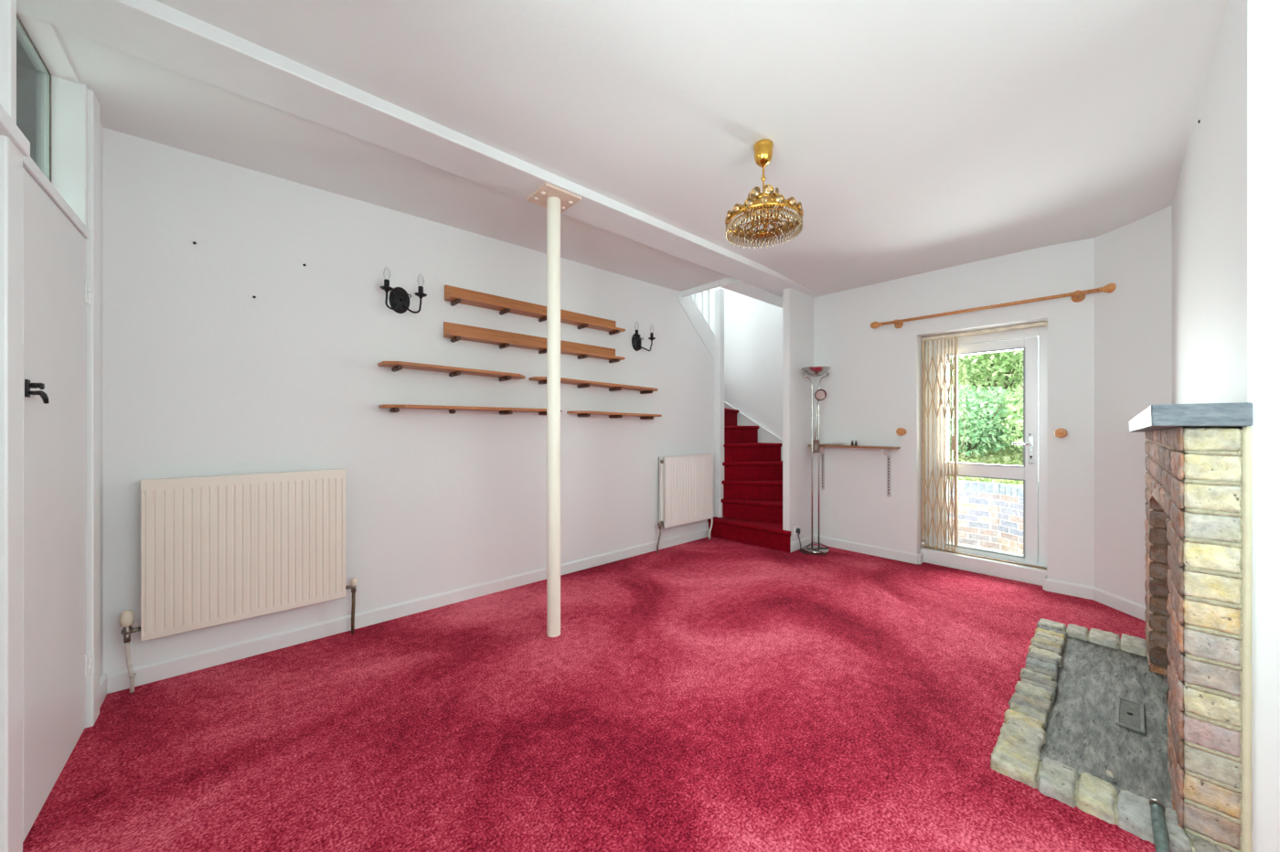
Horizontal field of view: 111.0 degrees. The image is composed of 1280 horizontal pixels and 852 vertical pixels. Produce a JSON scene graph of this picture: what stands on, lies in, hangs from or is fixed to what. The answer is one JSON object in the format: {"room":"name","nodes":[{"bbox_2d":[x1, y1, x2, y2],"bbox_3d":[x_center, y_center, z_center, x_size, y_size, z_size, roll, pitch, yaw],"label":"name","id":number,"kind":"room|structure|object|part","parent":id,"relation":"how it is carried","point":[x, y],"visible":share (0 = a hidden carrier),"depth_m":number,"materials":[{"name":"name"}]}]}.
{"room":"living room","nodes":[
{"label":"living room","id":0,"kind":"room"},
{"bbox_2d":[16,11,103,677],"bbox_3d":[-1.139,-0.130,0.464,0.120,2.660,3.930,0,0,-42],"label":"wall","id":1,"kind":"structure","parent":0,"point":[42,34],"depth_m":1.94,"materials":[{"name":"paint"}]},
{"bbox_2d":[0,0,99,851],"bbox_3d":[-1.798,-0.070,1.261,0.140,2.540,1.457,0,0,-42],"label":"door","id":2,"kind":"structure","parent":1,"relation":"in","point":[49,231],"depth_m":1.39,"materials":[{"name":"white paint"}]},
{"bbox_3d":[-1.644,0.240,1.081,0.130,1.920,0.103,0,0,-42],"label":"frame post","id":3,"kind":"part","parent":2,"relation":"part of","materials":[{"name":"white paint"}]},
{"bbox_2d":[16,12,51,181],"bbox_3d":[-1.961,-1.055,1.357,0.011,0.550,0.822,0,0,-42],"label":"window","id":4,"kind":"structure","parent":2,"relation":"in","point":[31,76],"depth_m":1.56,"materials":[{"name":"glass"}]},
{"bbox_3d":[-1.766,-0.108,1.284,0.022,0.051,0.051,0,0,-12],"label":"latch plate","id":5,"kind":"part","parent":2,"relation":"part of","materials":[{"name":"black metal"}]},
{"bbox_3d":[-1.773,-0.098,1.302,0.021,0.061,0.079,0,0,-29],"label":"thumb lever","id":6,"kind":"part","parent":2,"relation":"part of","materials":[{"name":"black metal"}]},
{"bbox_3d":[-2.258,-0.070,1.756,0.114,2.540,0.105,0,0,-42],"label":"frame post","id":7,"kind":"part","parent":2,"relation":"part of","materials":[{"name":"white paint"}]},
{"bbox_2d":[99,672,106,707],"bbox_3d":[-2.326,1.150,1.893,0.015,0.100,0.188,0,0,-42],"label":"baseboard","id":8,"kind":"structure","parent":1,"relation":"attached to","point":[103,677],"depth_m":1.92,"materials":[{"name":"white paint"}]},
{"bbox_2d":[52,24,729,291],"bbox_3d":[-0.843,-1.398,2.976,3.950,0.124,0.840,0,0,-42],"label":"ceiling","id":9,"kind":"structure","parent":0,"point":[136,96],"depth_m":2.22,"materials":[{"name":"paint"}]},
{"bbox_2d":[103,128,714,673],"bbox_3d":[-0.868,-0.130,3.409,4.490,2.660,0.100,0,0,-42],"label":"wall","id":10,"kind":"structure","parent":0,"point":[203,376],"depth_m":2.62,"materials":[{"name":"paint"}]},
{"bbox_2d":[119,469,356,693],"bbox_3d":[-1.991,0.721,2.268,0.897,0.953,0.103,0,0,-42],"label":"radiator","id":11,"kind":"object","parent":10,"relation":"attached to","point":[216,549],"visible":1,"depth_m":2.19,"materials":[{"name":"beige metal"}]},
{"bbox_3d":[-1.961,0.607,2.242,0.772,0.718,0.025,0,0,-42],"label":"panel","id":12,"kind":"part","parent":11,"relation":"part of","materials":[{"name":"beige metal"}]},
{"bbox_2d":[380,266,426,313],"bbox_3d":[-1.464,-0.825,2.712,0.260,0.257,0.146,0,0,-42],"label":"wall light","id":13,"kind":"object","parent":10,"relation":"attached to","point":[399,298],"visible":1,"depth_m":2.73,"materials":[{"name":"black metal"}]},
{"bbox_3d":[-1.493,-0.749,2.680,0.056,0.106,0.131,0,0,4],"label":"arm","id":14,"kind":"part","parent":13,"relation":"part of","materials":[{"name":"black metal"}]},
{"bbox_3d":[-1.496,-0.790,2.747,0.118,0.166,0.050,0,0,-42],"label":"plate","id":15,"kind":"part","parent":13,"relation":"part of","materials":[{"name":"black metal"}]},
{"bbox_3d":[-1.429,-0.749,2.737,0.131,0.106,0.056,0,0,2],"label":"arm","id":16,"kind":"part","parent":13,"relation":"part of","materials":[{"name":"black metal"}]},
{"bbox_2d":[106,528,709,693],"bbox_3d":[-0.815,1.156,3.380,4.230,0.088,0.015,0,0,-42],"label":"baseboard","id":17,"kind":"structure","parent":10,"relation":"attached to","point":[166,668],"depth_m":2.56,"materials":[{"name":"white paint"}]},
{"bbox_2d":[377,361,524,381],"bbox_3d":[-1.192,-0.353,2.925,0.928,0.046,0.189,1,-1,-42],"label":"wall shelf","id":18,"kind":"object","parent":10,"relation":"attached to","point":[396,366],"visible":1,"depth_m":2.85,"materials":[{"name":"brown wood"}]},
{"bbox_2d":[378,404,546,415],"bbox_3d":[-1.080,-0.105,3.025,1.218,0.046,0.189,0,0,-42],"label":"wall shelf","id":19,"kind":"object","parent":10,"relation":"attached to","point":[394,408],"visible":0.79,"depth_m":2.86,"materials":[{"name":"brown wood"}]},
{"bbox_2d":[443,321,624,362],"bbox_3d":[-0.723,-0.624,3.387,1.476,0.131,0.124,1,0,-42],"label":"wall shelf","id":20,"kind":"object","parent":10,"relation":"attached to","point":[457,332],"visible":0.96,"depth_m":3.25,"materials":[{"name":"brown wood"}]},
{"bbox_2d":[444,285,625,335],"bbox_3d":[-0.719,-0.872,3.391,1.477,0.131,0.124,1,0,-42],"label":"wall shelf","id":21,"kind":"object","parent":10,"relation":"attached to","point":[456,295],"visible":0.96,"depth_m":3.25,"materials":[{"name":"brown wood"}]},
{"bbox_2d":[529,376,658,394],"bbox_3d":[-0.325,-0.333,3.699,1.237,0.046,0.189,2,-1,-42],"label":"wall shelf","id":22,"kind":"object","parent":10,"relation":"attached to","point":[612,387],"visible":0.93,"depth_m":3.64,"materials":[{"name":"brown wood"}]},
{"bbox_2d":[566,410,661,419],"bbox_3d":[-0.177,-0.090,3.832,0.955,0.046,0.189,1,-1,-42],"label":"wall shelf","id":23,"kind":"object","parent":10,"relation":"attached to","point":[581,413],"visible":1,"depth_m":3.74,"materials":[{"name":"brown wood"}]},
{"bbox_2d":[631,324,655,351],"bbox_3d":[0.015,-0.815,4.034,0.260,0.257,0.146,0,0,-42],"label":"wall light","id":24,"kind":"object","parent":10,"relation":"attached to","point":[636,340],"visible":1,"depth_m":4.05,"materials":[{"name":"black metal"}]},
{"bbox_3d":[-0.017,-0.780,4.070,0.118,0.166,0.050,0,0,-42],"label":"plate","id":25,"kind":"part","parent":24,"relation":"part of","materials":[{"name":"black metal"}]},
{"bbox_3d":[0.050,-0.739,4.059,0.131,0.106,0.056,0,0,2],"label":"arm","id":26,"kind":"part","parent":24,"relation":"part of","materials":[{"name":"black metal"}]},
{"bbox_2d":[656,453,713,553],"bbox_3d":[0.447,0.746,4.428,0.821,0.903,0.133,0,0,-42],"label":"radiator","id":27,"kind":"object","parent":10,"relation":"attached to","point":[685,482],"visible":1,"depth_m":4.33,"materials":[{"name":"white metal"}]},
{"bbox_3d":[0.450,0.630,4.444,0.705,0.671,0.025,0,0,-42],"label":"panel","id":28,"kind":"part","parent":27,"relation":"part of","materials":[{"name":"white metal"}]},
{"bbox_3d":[0.493,0.630,4.396,0.705,0.671,0.025,0,0,-42],"label":"panel","id":29,"kind":"part","parent":27,"relation":"part of","materials":[{"name":"white metal"}]},
{"bbox_2d":[681,277,782,308],"bbox_3d":[1.136,-1.400,4.656,1.300,0.200,0.712,0,0,-42],"label":"trim","id":30,"kind":"structure","parent":10,"relation":"attached to","point":[730,283],"depth_m":4.27,"materials":[{"name":"white paint"}]},
{"bbox_2d":[22,536,1171,851],"bbox_3d":[0.681,1.260,2.111,5.070,0.120,3.960,0,0,-42],"label":"floor","id":31,"kind":"structure","parent":0,"point":[714,694],"depth_m":1.76,"materials":[{"name":"carpet"}]},
{"bbox_2d":[526,182,581,637],"bbox_3d":[-0.497,-0.053,2.536,0.232,2.526,0.224,0,0,-42],"label":"support post","id":32,"kind":"object","parent":31,"relation":"on","point":[556,200],"visible":1,"depth_m":2.50,"materials":[{"name":"beige paint"}]},
{"bbox_3d":[-0.497,-1.309,2.536,0.232,0.012,0.224,0,0,-42],"label":"plate","id":33,"kind":"part","parent":32,"relation":"part of","materials":[{"name":"beige paint"}]},
{"bbox_2d":[677,288,791,553],"bbox_3d":[0.893,-0.450,4.897,1.339,3.300,1.803,0,0,-42],"label":"staircase","id":34,"kind":"structure","parent":31,"relation":"on","point":[748,457],"depth_m":4.81,"materials":[{"name":"red carpet"}]},
{"bbox_3d":[0.875,-0.250,4.846,0.080,2.500,0.080,0,0,-42],"label":"newel post","id":35,"kind":"part","parent":34,"relation":"part of","materials":[{"name":"white paint"}]},
{"bbox_3d":[1.359,0.112,5.366,0.019,1.374,1.706,0,0,-42],"label":"raked skirting","id":36,"kind":"part","parent":34,"relation":"part of","materials":[{"name":"white paint"}]},
{"bbox_2d":[795,366,830,555],"bbox_3d":[1.675,0.321,4.212,0.320,1.758,0.284,0,0,-42],"label":"floor lamp","id":37,"kind":"object","parent":31,"relation":"on","point":[813,371],"visible":1,"depth_m":4.23,"materials":[{"name":"silver metal"}]},
{"bbox_3d":[1.692,-0.515,4.236,0.262,0.086,0.262,0,0,-42],"label":"lamp shade","id":38,"kind":"part","parent":37,"relation":"part of","materials":[{"name":"white glass"}]},
{"bbox_3d":[1.696,-0.068,4.218,0.043,0.416,0.012,0,0,24],"label":"reading arm","id":39,"kind":"part","parent":37,"relation":"part of","materials":[{"name":"silver metal"}]},
{"bbox_2d":[990,618,1218,851],"bbox_3d":[2.005,1.190,1.949,1.736,0.079,0.502,0,0,-44],"label":"hearth","id":40,"kind":"object","parent":31,"relation":"on","point":[1084,705],"visible":0.97,"depth_m":1.71,"materials":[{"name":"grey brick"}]},
{"bbox_2d":[1106,769,1114,778],"bbox_3d":[1.578,1.167,1.476,0.023,0.015,0.019,0,0,-42],"label":"chip","id":41,"kind":"object","parent":40,"relation":"on","point":[1109,773],"visible":1,"depth_m":1.47,"materials":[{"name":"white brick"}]},
{"bbox_2d":[1115,696,1144,734],"bbox_3d":[2.017,1.186,1.810,0.260,0.008,0.078,0,0,-42],"label":"vent grille","id":42,"kind":"object","parent":40,"relation":"attached to","point":[1129,714],"depth_m":1.80,"materials":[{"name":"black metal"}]},
{"bbox_2d":[1149,798,1170,851],"bbox_3d":[1.479,1.158,1.251,0.180,0.090,0.032,0,0,-44],"label":"gas pipe","id":43,"kind":"object","parent":31,"relation":"on","point":[1157,809],"visible":1,"depth_m":1.26,"materials":[{"name":"grey metal"}]},
{"bbox_2d":[155,0,1228,296],"bbox_3d":[1.138,-1.327,1.863,5.420,0.080,2.980,0,0,-42],"label":"ceiling","id":44,"kind":"structure","parent":0,"point":[911,137],"depth_m":1.82,"materials":[{"name":"paint"}]},
{"bbox_2d":[16,0,821,298],"bbox_3d":[0.007,-1.403,2.993,5.240,0.175,0.272,0,0,-42],"label":"ceiling beam","id":45,"kind":"structure","parent":44,"relation":"attached to","point":[154,31],"depth_m":1.81,"materials":[{"name":"white paint"}]},
{"bbox_2d":[725,138,803,248],"bbox_3d":[0.599,-1.141,2.134,0.361,0.453,0.361,0,0,3],"label":"chandelier","id":46,"kind":"object","parent":44,"relation":"hanging from","point":[764,202],"visible":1,"depth_m":2.09,"materials":[{"name":"gold metal"}]},
{"bbox_3d":[0.599,-1.163,2.134,0.024,0.195,0.024,0,0,-42],"label":"stem","id":47,"kind":"part","parent":46,"relation":"part of","materials":[{"name":"gold metal"}]},
{"bbox_3d":[0.599,-1.044,2.134,0.321,0.125,0.321,0,0,26],"label":"scroll frame","id":48,"kind":"part","parent":46,"relation":"part of","materials":[{"name":"metal"}]},
{"bbox_2d":[691,292,698,307],"bbox_3d":[-0.802,-1.250,4.648,4.200,4.900,0.100,0,0,-42],"label":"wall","id":49,"kind":"structure","parent":0,"point":[692,295],"depth_m":6.00,"materials":[{"name":"paint"}]},
{"bbox_2d":[698,286,782,439],"bbox_3d":[1.370,-1.250,5.444,0.100,4.900,1.810,0,0,-42],"label":"wall","id":50,"kind":"structure","parent":0,"point":[752,327],"depth_m":5.37,"materials":[{"name":"paint"}]},
{"bbox_2d":[782,288,813,542],"bbox_3d":[1.685,-0.065,4.465,0.776,2.530,0.070,0,0,-42],"label":"wall stair partition","id":51,"kind":"structure","parent":0,"point":[797,306],"depth_m":4.29,"materials":[{"name":"paint"}]},
{"bbox_2d":[793,524,799,537],"bbox_3d":[1.516,1.017,4.256,0.084,0.104,0.015,0,0,-42],"label":"wall socket","id":52,"kind":"object","parent":51,"relation":"attached to","point":[797,526],"visible":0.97,"depth_m":4.24,"materials":[{"name":"white plastic"}]},
{"bbox_2d":[813,237,1094,586],"bbox_3d":[2.666,-0.130,3.838,0.429,2.660,2.170,0,0,-42],"label":"wall","id":53,"kind":"structure","parent":0,"point":[872,386],"depth_m":3.85,"materials":[{"name":"paint"}]},
{"bbox_2d":[808,444,900,497],"bbox_3d":[1.993,0.412,4.141,0.173,0.455,0.778,0,0,-42],"label":"shelf","id":54,"kind":"object","parent":53,"relation":"attached to","point":[886,450],"visible":0.91,"depth_m":3.98,"materials":[{"name":"brown wood"}]},
{"bbox_2d":[823,442,851,445],"bbox_3d":[1.893,0.171,4.241,0.125,0.028,0.260,0,0,-42],"label":"paper","id":55,"kind":"object","parent":54,"relation":"on","point":[839,443],"visible":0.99,"depth_m":4.20,"materials":[{"name":"white paper"}]},
{"bbox_2d":[790,534,923,564],"bbox_3d":[2.019,1.156,4.184,1.118,0.088,0.435,0,0,20],"label":"baseboard","id":56,"kind":"structure","parent":53,"relation":"attached to","point":[879,551],"depth_m":4.14,"materials":[{"name":"white paint"}]},
{"bbox_2d":[896,427,906,435],"bbox_3d":[2.307,0.050,3.880,0.078,0.068,0.068,0,0,-42],"label":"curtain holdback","id":57,"kind":"object","parent":53,"relation":"attached to","point":[900,432],"visible":1,"depth_m":3.86,"materials":[{"name":"brown wood"}]},
{"bbox_2d":[920,321,1046,569],"bbox_3d":[2.776,0.147,3.626,0.076,1.870,0.845,0,0,-42],"label":"security gate","id":58,"kind":"object","parent":53,"relation":"attached to","point":[954,439],"visible":0.97,"depth_m":3.80,"materials":[{"name":"beige metal"}]},
{"bbox_3d":[2.530,0.162,3.921,0.040,1.840,0.018,0,0,-42],"label":"hinge post","id":59,"kind":"part","parent":58,"relation":"part of","materials":[{"name":"beige metal"}]},
{"bbox_3d":[2.692,0.132,3.741,0.040,1.780,0.014,0,0,-42],"label":"leading post","id":60,"kind":"part","parent":58,"relation":"part of","materials":[{"name":"beige metal"}]},
{"bbox_2d":[920,545,1047,586],"bbox_3d":[2.817,1.141,3.631,0.160,0.118,0.834,0,0,-42],"label":"threshold","id":61,"kind":"object","parent":53,"relation":"attached to","point":[1022,573],"visible":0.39,"depth_m":3.55,"materials":[{"name":"white paint"}]},
{"bbox_2d":[926,325,1047,566],"bbox_3d":[2.891,0.190,3.698,0.181,1.960,0.840,0,0,-42],"label":"door","id":62,"kind":"structure","parent":53,"relation":"in","point":[1033,341],"depth_m":3.48,"materials":[{"name":"white plastic"}]},
{"bbox_3d":[2.910,-0.148,3.715,0.018,0.940,0.524,0,0,-42],"label":"pane","id":63,"kind":"part","parent":62,"relation":"part of","materials":[{"name":"clear glass"}]},
{"bbox_3d":[2.910,0.736,3.715,0.018,0.612,0.524,0,0,-42],"label":"pane","id":64,"kind":"part","parent":62,"relation":"part of","materials":[{"name":"clear glass"}]},
{"bbox_3d":[3.017,0.190,3.467,0.061,0.220,0.123,0,0,-42],"label":"handle","id":65,"kind":"part","parent":62,"relation":"part of","materials":[{"name":"silver metal"}]},
{"bbox_2d":[927,321,1047,341],"bbox_3d":[2.847,-0.782,3.657,0.080,0.021,0.834,0,0,-42],"label":"trim","id":66,"kind":"structure","parent":53,"relation":"attached to","point":[1047,322],"depth_m":3.57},
{"bbox_2d":[870,283,1116,328],"bbox_3d":[2.655,-0.910,3.479,0.115,0.080,1.548,0,0,-43],"label":"pole","id":67,"kind":"object","parent":53,"relation":"attached to","point":[1109,288],"visible":0.98,"depth_m":3.28,"materials":[{"name":"brown wood"}]},
{"bbox_2d":[1054,428,1067,437],"bbox_3d":[3.000,0.050,3.131,0.078,0.068,0.068,0,0,-42],"label":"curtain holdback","id":68,"kind":"object","parent":53,"relation":"attached to","point":[1059,432],"visible":1,"depth_m":3.11,"materials":[{"name":"brown wood"}]},
{"bbox_2d":[1094,205,1171,606],"bbox_3d":[3.307,-0.130,2.749,0.394,2.660,0.892,0,0,6],"label":"wall","id":69,"kind":"structure","parent":0,"point":[1133,322],"depth_m":2.82,"materials":[{"name":"paint"}]},
{"bbox_2d":[1042,575,1146,620],"bbox_3d":[3.091,1.156,2.842,0.157,0.088,0.910,0,0,-9],"label":"baseboard","id":70,"kind":"structure","parent":69,"relation":"attached to","point":[1129,607],"depth_m":3.01,"materials":[{"name":"white paint"}]},
{"bbox_2d":[1171,0,1279,851],"bbox_3d":[2.618,-0.130,1.680,2.060,2.660,0.622,0,0,-43],"label":"wall","id":71,"kind":"structure","parent":0,"point":[1225,207],"depth_m":1.20,"materials":[{"name":"paint"}]},
{"bbox_2d":[1129,402,1252,851],"bbox_3d":[2.367,0.574,1.618,1.760,1.272,0.718,0,0,-43],"label":"fireplace","id":72,"kind":"object","parent":71,"relation":"attached to","point":[1199,475],"visible":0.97,"depth_m":1.23,"materials":[{"name":"yellow brick"}]},
{"bbox_2d":[1129,402,1252,432],"bbox_3d":[2.180,-0.014,1.816,1.760,0.096,0.175,0,0,-43],"label":"mantel shelf","id":73,"kind":"object","parent":72,"relation":"attached to","point":[1200,417],"depth_m":1.22,"materials":[{"name":"stone"}]},
{"label":"outside","id":74,"kind":"structure","parent":0,"visible":0},
{"bbox_2d":[949,365,1023,485],"bbox_3d":[6.582,-0.135,6.891,5.000,2.486,7.500,0,0,-42],"label":"bank","id":75,"kind":"object","parent":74,"point":[977,382],"depth_m":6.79,"materials":[{"name":"green plant"}]},
{"bbox_2d":[949,383,1023,457],"bbox_3d":[5.100,-0.074,6.912,1.696,1.278,1.766,0,0,-42],"label":"shrub","id":76,"kind":"object","parent":75,"relation":"on","point":[973,430],"visible":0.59,"depth_m":6.49,"materials":[{"name":"green plant"}]},
{"bbox_2d":[949,349,1023,400],"bbox_3d":[6.499,-1.750,8.015,2.498,2.923,3.546,0,0,-42],"label":"tree","id":77,"kind":"object","parent":75,"relation":"on","point":[988,364],"visible":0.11,"depth_m":7.85,"materials":[{"name":"green plant"}]},
{"bbox_2d":[992,383,1023,453],"bbox_3d":[5.723,-0.089,6.117,1.308,1.443,1.232,0,0,-42],"label":"shrub","id":78,"kind":"object","parent":75,"relation":"on","point":[1018,410],"visible":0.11,"depth_m":6.14,"materials":[{"name":"green plant"}]},
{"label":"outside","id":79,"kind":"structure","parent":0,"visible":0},
{"bbox_3d":[5.581,1.440,6.331,7.240,0.720,10.000,0,0,-42],"label":"patio","id":80,"kind":"object","parent":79,"visible":0},
{"bbox_2d":[949,479,1023,554],"bbox_3d":[3.902,1.180,5.782,0.737,0.940,3.894,0,0,-30],"label":"wall","id":81,"kind":"structure","parent":80,"relation":"on","point":[990,515],"depth_m":5.40,"materials":[{"name":"brick"}]}
]}

